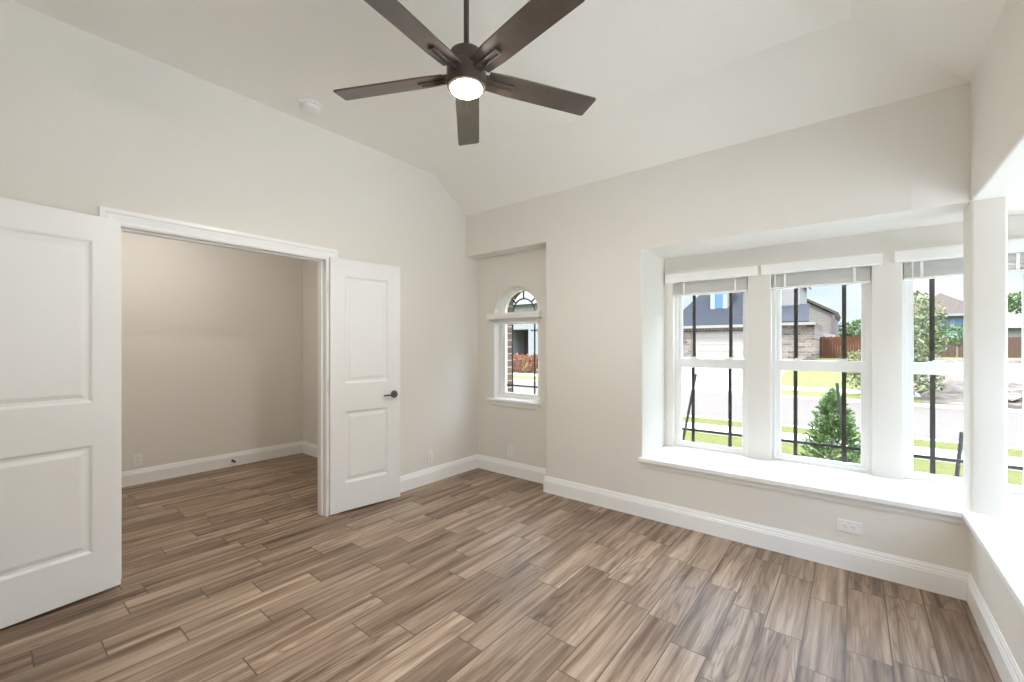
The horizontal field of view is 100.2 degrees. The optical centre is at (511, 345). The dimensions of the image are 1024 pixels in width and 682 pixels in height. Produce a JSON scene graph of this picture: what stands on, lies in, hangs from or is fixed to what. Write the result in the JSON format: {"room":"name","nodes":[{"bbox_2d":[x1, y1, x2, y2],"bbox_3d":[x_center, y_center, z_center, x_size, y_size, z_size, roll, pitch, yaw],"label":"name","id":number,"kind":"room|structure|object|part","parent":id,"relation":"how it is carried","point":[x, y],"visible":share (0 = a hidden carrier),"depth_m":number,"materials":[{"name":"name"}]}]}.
{"room":"empty room","nodes":[
{"label":"empty room","id":0,"kind":"room"},
{"bbox_2d":[122,232,302,470],"bbox_3d":[-3.993,-0.060,3.796,0.120,3.000,4.430,0,0,39],"label":"wall","id":1,"kind":"structure","parent":0,"point":[212,336],"depth_m":4.59,"materials":[{"name":"white paint"}]},
{"bbox_2d":[133,453,141,466],"bbox_3d":[-3.628,1.106,4.148,0.009,0.118,0.072,0,0,39],"label":"wall outlet","id":2,"kind":"object","parent":1,"relation":"attached to","point":[137,458],"visible":1,"depth_m":4.15,"materials":[{"name":"white plastic"}]},
{"bbox_2d":[122,441,302,486],"bbox_3d":[-3.931,1.266,3.765,0.016,0.148,4.160,0,0,39],"label":"baseboard","id":3,"kind":"structure","parent":1,"relation":"attached to","point":[171,470],"depth_m":4.57,"materials":[{"name":"white paint"}]},
{"bbox_2d":[0,0,465,475],"bbox_3d":[-2.107,-0.285,2.659,0.115,3.450,5.015,0,0,39],"label":"wall","id":4,"kind":"structure","parent":0,"point":[88,121],"depth_m":2.88,"materials":[{"name":"white paint"}]},
{"bbox_2d":[0,197,120,628],"bbox_3d":[-2.335,0.313,2.127,0.035,2.018,0.616,0,0,30],"label":"door","id":5,"kind":"structure","parent":4,"relation":"in","point":[60,269],"depth_m":2.16,"materials":[{"name":"white paint"}]},
{"bbox_2d":[99,206,336,578],"bbox_3d":[-1.888,0.286,2.933,0.155,2.108,1.381,0,0,39],"label":"trim","id":6,"kind":"structure","parent":4,"relation":"attached to","point":[131,222],"depth_m":2.99,"materials":[{"name":"white paint"}]},
{"bbox_2d":[327,257,399,514],"bbox_3d":[-1.219,0.313,3.566,0.616,2.018,0.131,0,0,-43],"label":"door","id":7,"kind":"structure","parent":4,"relation":"in","point":[363,385],"depth_m":3.54,"materials":[{"name":"white paint"}]},
{"bbox_3d":[-1.010,0.418,3.706,0.066,0.066,0.048,0,0,-43],"label":"handle","id":8,"kind":"part","parent":7,"relation":"part of","materials":[{"name":"brown metal"}]},
{"bbox_2d":[339,454,477,512],"bbox_3d":[-0.889,1.266,4.075,0.016,0.148,1.653,0,0,39],"label":"baseboard","id":9,"kind":"structure","parent":4,"relation":"attached to","point":[423,477],"depth_m":4.25,"materials":[{"name":"white paint"}]},
{"bbox_2d":[427,450,432,463],"bbox_3d":[-0.800,1.088,4.191,0.009,0.118,0.072,0,0,39],"label":"wall outlet","id":10,"kind":"object","parent":4,"relation":"attached to","point":[429,453],"visible":1,"depth_m":4.18,"materials":[{"name":"white plastic"}]},
{"bbox_2d":[303,260,317,444],"bbox_3d":[-1.818,-0.060,4.815,2.140,3.000,0.120,0,0,39],"label":"wall","id":11,"kind":"structure","parent":0,"point":[310,268],"depth_m":5.27,"materials":[{"name":"white paint"}]},
{"bbox_2d":[302,441,317,457],"bbox_3d":[-1.836,1.266,4.741,2.065,0.148,0.016,0,0,39],"label":"baseboard","id":12,"kind":"structure","parent":11,"relation":"attached to","point":[311,449],"depth_m":5.25,"materials":[{"name":"white paint"}]},
{"bbox_2d":[0,453,1001,681],"bbox_3d":[-1.080,1.415,2.243,6.710,0.150,5.650,0,0,39],"label":"floor","id":13,"kind":"structure","parent":0,"point":[236,573],"depth_m":2.25,"materials":[{"name":"brown wood"}]},
{"bbox_2d":[11,0,1005,215],"bbox_3d":[-0.603,-1.698,1.499,3.804,0.644,4.985,0,0,39],"label":"ceiling","id":14,"kind":"structure","parent":0,"point":[669,80],"depth_m":2.50,"materials":[{"name":"white paint"}]},
{"bbox_2d":[298,99,321,114],"bbox_3d":[-1.426,-1.679,3.026,0.156,0.049,0.156,0,0,39],"label":"smoke detector","id":15,"kind":"object","parent":14,"relation":"attached to","point":[308,106],"visible":1,"depth_m":2.99,"materials":[{"name":"white plastic"}]},
{"bbox_2d":[333,0,595,145],"bbox_3d":[-0.217,-1.431,1.927,1.277,0.546,1.269,0,0,39],"label":"ceiling fan","id":16,"kind":"object","parent":14,"relation":"hanging from","point":[466,78],"visible":1,"depth_m":1.89,"materials":[{"name":"brown metal"}]},
{"bbox_3d":[-0.582,-1.237,2.049,0.566,0.035,0.126,0,0,13],"label":"blade","id":17,"kind":"part","parent":16,"relation":"part of","materials":[{"name":"brown wood"}]},
{"bbox_3d":[-0.407,-1.237,1.634,0.126,0.035,0.566,0,0,31],"label":"blade","id":18,"kind":"part","parent":16,"relation":"part of","materials":[{"name":"brown wood"}]},
{"bbox_3d":[-0.243,-1.237,2.343,0.126,0.035,0.566,0,0,-4],"label":"blade","id":19,"kind":"part","parent":16,"relation":"part of","materials":[{"name":"brown wood"}]},
{"bbox_3d":[0.042,-1.237,1.672,0.126,0.035,0.566,0,0,-41],"label":"blade","id":20,"kind":"part","parent":16,"relation":"part of","materials":[{"name":"brown wood"}]},
{"bbox_3d":[0.143,-1.237,2.112,0.566,0.035,0.126,0,0,-22],"label":"blade","id":21,"kind":"part","parent":16,"relation":"part of","materials":[{"name":"brown wood"}]},
{"bbox_2d":[466,82,1023,571],"bbox_3d":[1.361,-0.285,3.501,4.475,3.450,0.635,0,0,39],"label":"wall","id":22,"kind":"structure","parent":0,"point":[595,258],"depth_m":3.27,"materials":[{"name":"white paint"}]},
{"bbox_2d":[507,445,512,456],"bbox_3d":[-0.019,1.085,4.431,0.072,0.118,0.009,0,0,39],"label":"wall outlet","id":23,"kind":"object","parent":22,"relation":"attached to","point":[509,447],"visible":1,"depth_m":4.43,"materials":[{"name":"white plastic"}]},
{"bbox_2d":[486,397,540,409],"bbox_3d":[0.029,0.592,4.420,0.693,0.077,0.125,0,0,39],"label":"trim","id":24,"kind":"structure","parent":22,"relation":"attached to","point":[494,401],"depth_m":4.36,"materials":[{"name":"white paint"}]},
{"bbox_2d":[507,291,522,391],"bbox_3d":[0.161,0.060,4.542,1.000,1.760,0.080,0,0,39],"label":"brick surround","id":25,"kind":"object","parent":22,"relation":"attached to","point":[510,306],"visible":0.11,"depth_m":4.69,"materials":[{"name":"brown brick"}]},
{"bbox_2d":[494,287,538,401],"bbox_3d":[0.086,-0.042,4.449,0.594,1.194,0.149,0,0,39],"label":"window","id":26,"kind":"structure","parent":22,"relation":"in","point":[500,331],"depth_m":4.58,"materials":[{"name":"white plastic"}]},
{"bbox_2d":[486,311,541,324],"bbox_3d":[0.011,-0.283,4.381,0.690,0.120,0.049,0,0,39],"label":"window blind","id":27,"kind":"object","parent":26,"relation":"attached to","point":[528,317],"visible":1,"depth_m":4.34,"materials":[{"name":"white plastic"}]},
{"bbox_3d":[0.025,-0.231,4.372,0.588,0.016,0.038,0,0,39],"label":"rail","id":28,"kind":"part","parent":27,"relation":"part of","materials":[{"name":"white plastic"}]},
{"bbox_2d":[675,292,747,455],"bbox_3d":[1.678,0.132,3.602,0.585,1.483,0.070,0,0,39],"label":"window","id":29,"kind":"structure","parent":22,"relation":"in","point":[729,363],"depth_m":3.58,"materials":[{"name":"white plastic"}]},
{"bbox_3d":[1.669,0.481,3.591,0.545,0.748,0.028,0,0,39],"label":"sash","id":30,"kind":"part","parent":29,"relation":"part of","materials":[{"name":"clear glass"}]},
{"bbox_3d":[1.687,-0.206,3.614,0.541,0.763,0.026,0,0,39],"label":"sash","id":31,"kind":"part","parent":29,"relation":"part of","materials":[{"name":"white plastic"}]},
{"bbox_2d":[665,265,757,296],"bbox_3d":[1.632,-0.524,3.526,0.700,0.186,0.102,0,0,39],"label":"window blind","id":32,"kind":"object","parent":22,"relation":"attached to","point":[728,280],"visible":0.91,"depth_m":3.50,"materials":[{"name":"white plastic"}]},
{"bbox_3d":[1.639,-0.439,3.555,0.566,0.016,0.046,0,0,39],"label":"rail","id":33,"kind":"part","parent":32,"relation":"part of","materials":[{"name":"white plastic"}]},
{"bbox_2d":[478,454,969,600],"bbox_3d":[1.012,1.266,3.482,3.724,0.148,0.201,0,0,39],"label":"baseboard","id":34,"kind":"structure","parent":22,"relation":"attached to","point":[942,580],"depth_m":2.83,"materials":[{"name":"white paint"}]},
{"bbox_2d":[772,266,870,472],"bbox_3d":[2.254,0.132,3.141,0.585,1.483,0.070,0,0,39],"label":"window","id":35,"kind":"structure","parent":22,"relation":"in","point":[796,364],"depth_m":3.09,"materials":[{"name":"white plastic"}]},
{"bbox_3d":[2.263,-0.206,3.152,0.541,0.763,0.026,0,0,39],"label":"sash","id":36,"kind":"part","parent":35,"relation":"part of","materials":[{"name":"white plastic"}]},
{"bbox_3d":[2.245,0.481,3.130,0.545,0.748,0.028,0,0,39],"label":"sash","id":37,"kind":"part","parent":35,"relation":"part of","materials":[{"name":"white plastic"}]},
{"bbox_2d":[761,252,882,311],"bbox_3d":[2.198,-0.439,3.073,0.699,0.357,0.102,0,0,39],"label":"window blind","id":38,"kind":"object","parent":35,"relation":"attached to","point":[854,269],"visible":1,"depth_m":3.04,"materials":[{"name":"white plastic"}]},
{"bbox_3d":[2.215,-0.439,3.093,0.575,0.016,0.046,0,0,39],"label":"rail","id":39,"kind":"part","parent":38,"relation":"part of","materials":[{"name":"white plastic"}]},
{"bbox_2d":[837,518,861,534],"bbox_3d":[2.018,1.082,2.561,0.118,0.072,0.009,0,0,39],"label":"wall outlet","id":40,"kind":"object","parent":22,"relation":"attached to","point":[842,525],"visible":1,"depth_m":2.56,"materials":[{"name":"white plastic"}]},
{"bbox_2d":[903,270,1023,494],"bbox_3d":[2.832,0.132,2.677,0.585,1.483,0.070,0,0,39],"label":"window","id":41,"kind":"structure","parent":22,"relation":"in","point":[933,367],"depth_m":2.79,"materials":[{"name":"white plastic"}]},
{"bbox_2d":[894,238,1023,362],"bbox_3d":[2.777,-0.254,2.608,0.669,0.727,0.102,0,0,39],"label":"window blind","id":42,"kind":"object","parent":41,"relation":"attached to","point":[941,261],"visible":0.74,"depth_m":2.68,"materials":[{"name":"white plastic"}]},
{"bbox_3d":[2.794,-0.439,2.630,0.575,0.016,0.046,0,0,39],"label":"rail","id":43,"kind":"part","parent":42,"relation":"part of","materials":[{"name":"white plastic"}]},
{"bbox_3d":[2.841,-0.206,2.689,0.541,0.763,0.026,0,0,39],"label":"sash","id":44,"kind":"part","parent":41,"relation":"part of","materials":[{"name":"glass"}]},
{"bbox_3d":[2.823,0.481,2.666,0.545,0.748,0.028,0,0,39],"label":"sash","id":45,"kind":"part","parent":41,"relation":"part of","materials":[{"name":"white plastic"}]},
{"bbox_2d":[963,0,1023,676],"bbox_3d":[1.156,-0.285,0.176,0.636,3.450,5.220,0,0,39],"label":"wall","id":46,"kind":"structure","parent":0,"point":[985,222],"depth_m":2.18,"materials":[{"name":"white paint"}]},
{"bbox_2d":[638,445,1023,613],"bbox_3d":[0.755,0.910,1.221,2.308,0.075,4.690,0,0,39],"label":"window seat","id":47,"kind":"object","parent":46,"relation":"attached to","point":[1001,539],"visible":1,"depth_m":2.60,"materials":[{"name":"white paint"}]},
{"bbox_3d":[0.404,0.927,1.182,1.796,0.041,4.180,0,0,39],"label":"apron moulding","id":48,"kind":"part","parent":47,"relation":"part of","materials":[{"name":"white paint"}]},
{"bbox_2d":[967,573,1023,681],"bbox_3d":[0.884,1.266,0.358,0.016,0.148,4.865,0,0,39],"label":"baseboard","id":49,"kind":"structure","parent":46,"relation":"attached to","point":[1008,670],"depth_m":1.84,"materials":[{"name":"white paint"}]},
{"label":"outside","id":50,"kind":"structure","parent":0,"visible":0},
{"bbox_2d":[682,357,791,392],"bbox_3d":[10.887,1.447,24.498,8.150,1.181,16.150,0,0,39],"label":"driveway","id":51,"kind":"structure","parent":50,"point":[710,379],"depth_m":19.99,"materials":[{"name":"concrete"}]},
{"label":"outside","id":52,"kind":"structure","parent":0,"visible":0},
{"bbox_2d":[682,416,1022,485],"bbox_3d":[-5.816,1.870,-7.257,120.000,0.120,41.400,0,0,39],"label":"lawn","id":53,"kind":"structure","parent":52,"point":[919,465],"depth_m":7.71,"materials":[{"name":"green plant"}]},
{"bbox_2d":[682,374,696,439],"bbox_3d":[2.373,1.109,5.851,0.304,1.469,0.034,0,0,39],"label":"stake","id":54,"kind":"object","parent":53,"relation":"on","point":[690,400],"visible":0.58,"depth_m":5.82,"materials":[{"name":"black metal"}]},
{"bbox_2d":[798,388,860,463],"bbox_3d":[4.208,1.199,5.606,0.978,1.322,0.905,0,0,-32],"label":"young spruce","id":55,"kind":"object","parent":53,"relation":"on","point":[828,407],"visible":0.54,"depth_m":5.56,"materials":[{"name":"green plant"}]},
{"bbox_2d":[835,383,847,461],"bbox_3d":[3.985,1.144,5.137,0.166,1.395,0.032,0,0,39],"label":"stake","id":56,"kind":"object","parent":53,"relation":"on","point":[837,384],"visible":0.35,"depth_m":5.15,"materials":[{"name":"black metal"}]},
{"bbox_2d":[954,432,962,476],"bbox_3d":[3.656,1.298,3.542,0.122,1.186,0.028,0,0,39],"label":"stake","id":57,"kind":"object","parent":53,"relation":"on","point":[960,442],"visible":0.23,"depth_m":3.51,"materials":[{"name":"black metal"}]},
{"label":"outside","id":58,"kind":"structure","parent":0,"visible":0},
{"bbox_2d":[513,355,1015,408],"bbox_3d":[49.373,1.445,61.607,180.000,1.180,122.100,0,0,39],"label":"lawn","id":59,"kind":"structure","parent":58,"point":[815,379],"depth_m":18.47,"materials":[{"name":"green plant"}]},
{"bbox_2d":[512,291,537,356],"bbox_3d":[3.045,-3.060,44.975,17.500,8.400,11.000,0,0,39],"label":"house","id":60,"kind":"structure","parent":59,"relation":"on","point":[523,337],"depth_m":40.51,"materials":[{"name":"white"}]},
{"bbox_2d":[513,352,537,372],"bbox_3d":[0.861,1.089,25.877,9.809,1.434,2.370,0,0,39],"label":"shrub bed","id":61,"kind":"object","parent":59,"relation":"on","point":[518,362],"visible":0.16,"depth_m":25.48,"materials":[{"name":"red plant"}]},
{"bbox_2d":[683,287,822,359],"bbox_3d":[18.505,-2.910,33.932,9.640,7.700,9.700,0,0,39],"label":"house","id":62,"kind":"structure","parent":59,"relation":"on","point":[712,310],"depth_m":31.21,"materials":[{"name":"beige brick"}]},
{"bbox_3d":[15.492,-3.260,32.027,0.560,1.600,0.040,0,0,39],"label":"dormer pane","id":63,"kind":"part","parent":62,"relation":"part of","materials":[{"name":"blue glass"}]},
{"bbox_3d":[15.486,-3.210,32.020,1.180,2.100,0.100,0,0,39],"label":"dormer frame","id":64,"kind":"part","parent":62,"relation":"part of","materials":[{"name":"white wood"}]},
{"bbox_3d":[15.800,-1.350,30.397,9.440,0.380,0.800,0,0,39],"label":"cornice","id":65,"kind":"part","parent":62,"relation":"part of","materials":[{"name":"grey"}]},
{"bbox_2d":[807,299,840,336],"bbox_3d":[28.552,-2.235,40.745,4.200,6.350,9.300,0,0,39],"label":"house","id":66,"kind":"structure","parent":59,"relation":"on","point":[823,316],"depth_m":37.23,"materials":[{"name":"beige brick"}]},
{"bbox_2d":[820,336,860,358],"bbox_3d":[23.344,0.100,29.419,3.588,1.580,0.110,0,0,39],"label":"fence","id":67,"kind":"object","parent":59,"relation":"on","point":[830,347],"visible":0.47,"depth_m":29.89,"materials":[{"name":"red wood"}]},
{"bbox_2d":[838,319,860,336],"bbox_3d":[37.712,-1.010,46.632,5.671,3.900,3.143,0,0,39],"label":"leafy tree","id":68,"kind":"object","parent":59,"relation":"on","point":[856,323],"visible":0.31,"depth_m":46.70,"materials":[{"name":"green plant"}]},
{"bbox_2d":[837,290,949,395],"bbox_3d":[12.586,-0.026,14.264,2.858,3.650,2.077,0,0,39],"label":"flowering tree","id":69,"kind":"object","parent":59,"relation":"on","point":[924,339],"visible":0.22,"depth_m":13.50,"materials":[{"name":"green plant"}]},
{"bbox_2d":[913,293,962,354],"bbox_3d":[44.611,-2.210,44.952,6.500,6.300,11.050,0,0,39],"label":"house","id":70,"kind":"structure","parent":59,"relation":"on","point":[954,307],"depth_m":41.09,"materials":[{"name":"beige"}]},
{"bbox_3d":[42.216,-2.160,40.444,0.600,0.700,0.040,0,0,39],"label":"pane","id":71,"kind":"part","parent":70,"relation":"part of","materials":[{"name":"blue glass"}]},
{"bbox_2d":[914,324,962,357],"bbox_3d":[31.825,-0.350,31.598,3.862,2.579,1.819,0,0,39],"label":"leafy shrub","id":72,"kind":"object","parent":59,"relation":"on","point":[950,331],"visible":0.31,"depth_m":31.18,"materials":[{"name":"green plant"}]},
{"bbox_2d":[914,357,1022,408],"bbox_3d":[24.001,1.123,14.597,16.000,1.214,17.000,0,0,39],"label":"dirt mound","id":73,"kind":"object","parent":59,"relation":"on","point":[952,394],"visible":0.22,"depth_m":14.26,"materials":[{"name":"white concrete"}]},
{"bbox_2d":[951,362,1022,401],"bbox_3d":[21.440,1.206,14.149,10.376,1.031,12.976,0,0,39],"label":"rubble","id":74,"kind":"object","parent":73,"relation":"on","point":[1011,398],"visible":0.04,"depth_m":12.40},
{"bbox_2d":[922,336,1021,357],"bbox_3d":[36.728,0.100,30.867,10.404,1.580,0.110,0,0,39],"label":"fence","id":75,"kind":"object","parent":59,"relation":"on","point":[1017,341],"visible":0.16,"depth_m":31.18,"materials":[{"name":"brown wood"}]},
{"bbox_2d":[1008,291,1021,313],"bbox_3d":[55.295,-2.532,45.448,4.944,6.945,3.118,0,0,39],"label":"leafy tree","id":76,"kind":"object","parent":59,"relation":"on","point":[1018,304],"visible":0.64,"depth_m":45.90,"materials":[{"name":"green plant"}]},
{"bbox_2d":[1008,320,1021,355],"bbox_3d":[48.798,-1.160,37.783,9.100,4.200,9.000,0,0,39],"label":"house","id":77,"kind":"structure","parent":59,"relation":"on","point":[1014,328],"depth_m":37.01,"materials":[{"name":"paint"}]},
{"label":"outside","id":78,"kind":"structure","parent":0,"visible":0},
{"bbox_2d":[682,421,1022,471],"bbox_3d":[6.204,1.845,7.741,120.000,0.120,1.000,0,0,39],"label":"sidewalk","id":79,"kind":"structure","parent":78,"point":[1014,461],"depth_m":7.79,"materials":[{"name":"concrete"}]},
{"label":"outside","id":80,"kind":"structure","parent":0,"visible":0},
{"bbox_2d":[513,373,920,396],"bbox_3d":[12.257,1.785,15.295,180.000,0.373,1.000,0,0,39],"label":"sidewalk","id":81,"kind":"structure","parent":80,"point":[811,389],"depth_m":16.06,"materials":[{"name":"concrete"}]},
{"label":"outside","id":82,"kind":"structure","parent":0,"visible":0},
{"bbox_2d":[513,381,1022,447],"bbox_3d":[9.155,1.900,11.424,160.000,0.120,6.520,0,0,39],"label":"street","id":83,"kind":"structure","parent":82,"point":[948,422],"depth_m":11.67,"materials":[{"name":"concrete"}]},
{"bbox_2d":[513,379,1022,413],"bbox_3d":[11.153,1.840,13.917,160.000,0.200,0.170,0,0,39],"label":"curb","id":84,"kind":"object","parent":83,"relation":"on","point":[1020,411],"visible":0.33,"depth_m":14.47,"materials":[{"name":"concrete"}]},
{"bbox_2d":[682,415,1022,449],"bbox_3d":[7.154,1.867,8.927,160.000,0.145,0.160,0,0,39],"label":"curb","id":85,"kind":"object","parent":83,"relation":"on","point":[916,438],"depth_m":9.26,"materials":[{"name":"concrete"}]}
]}

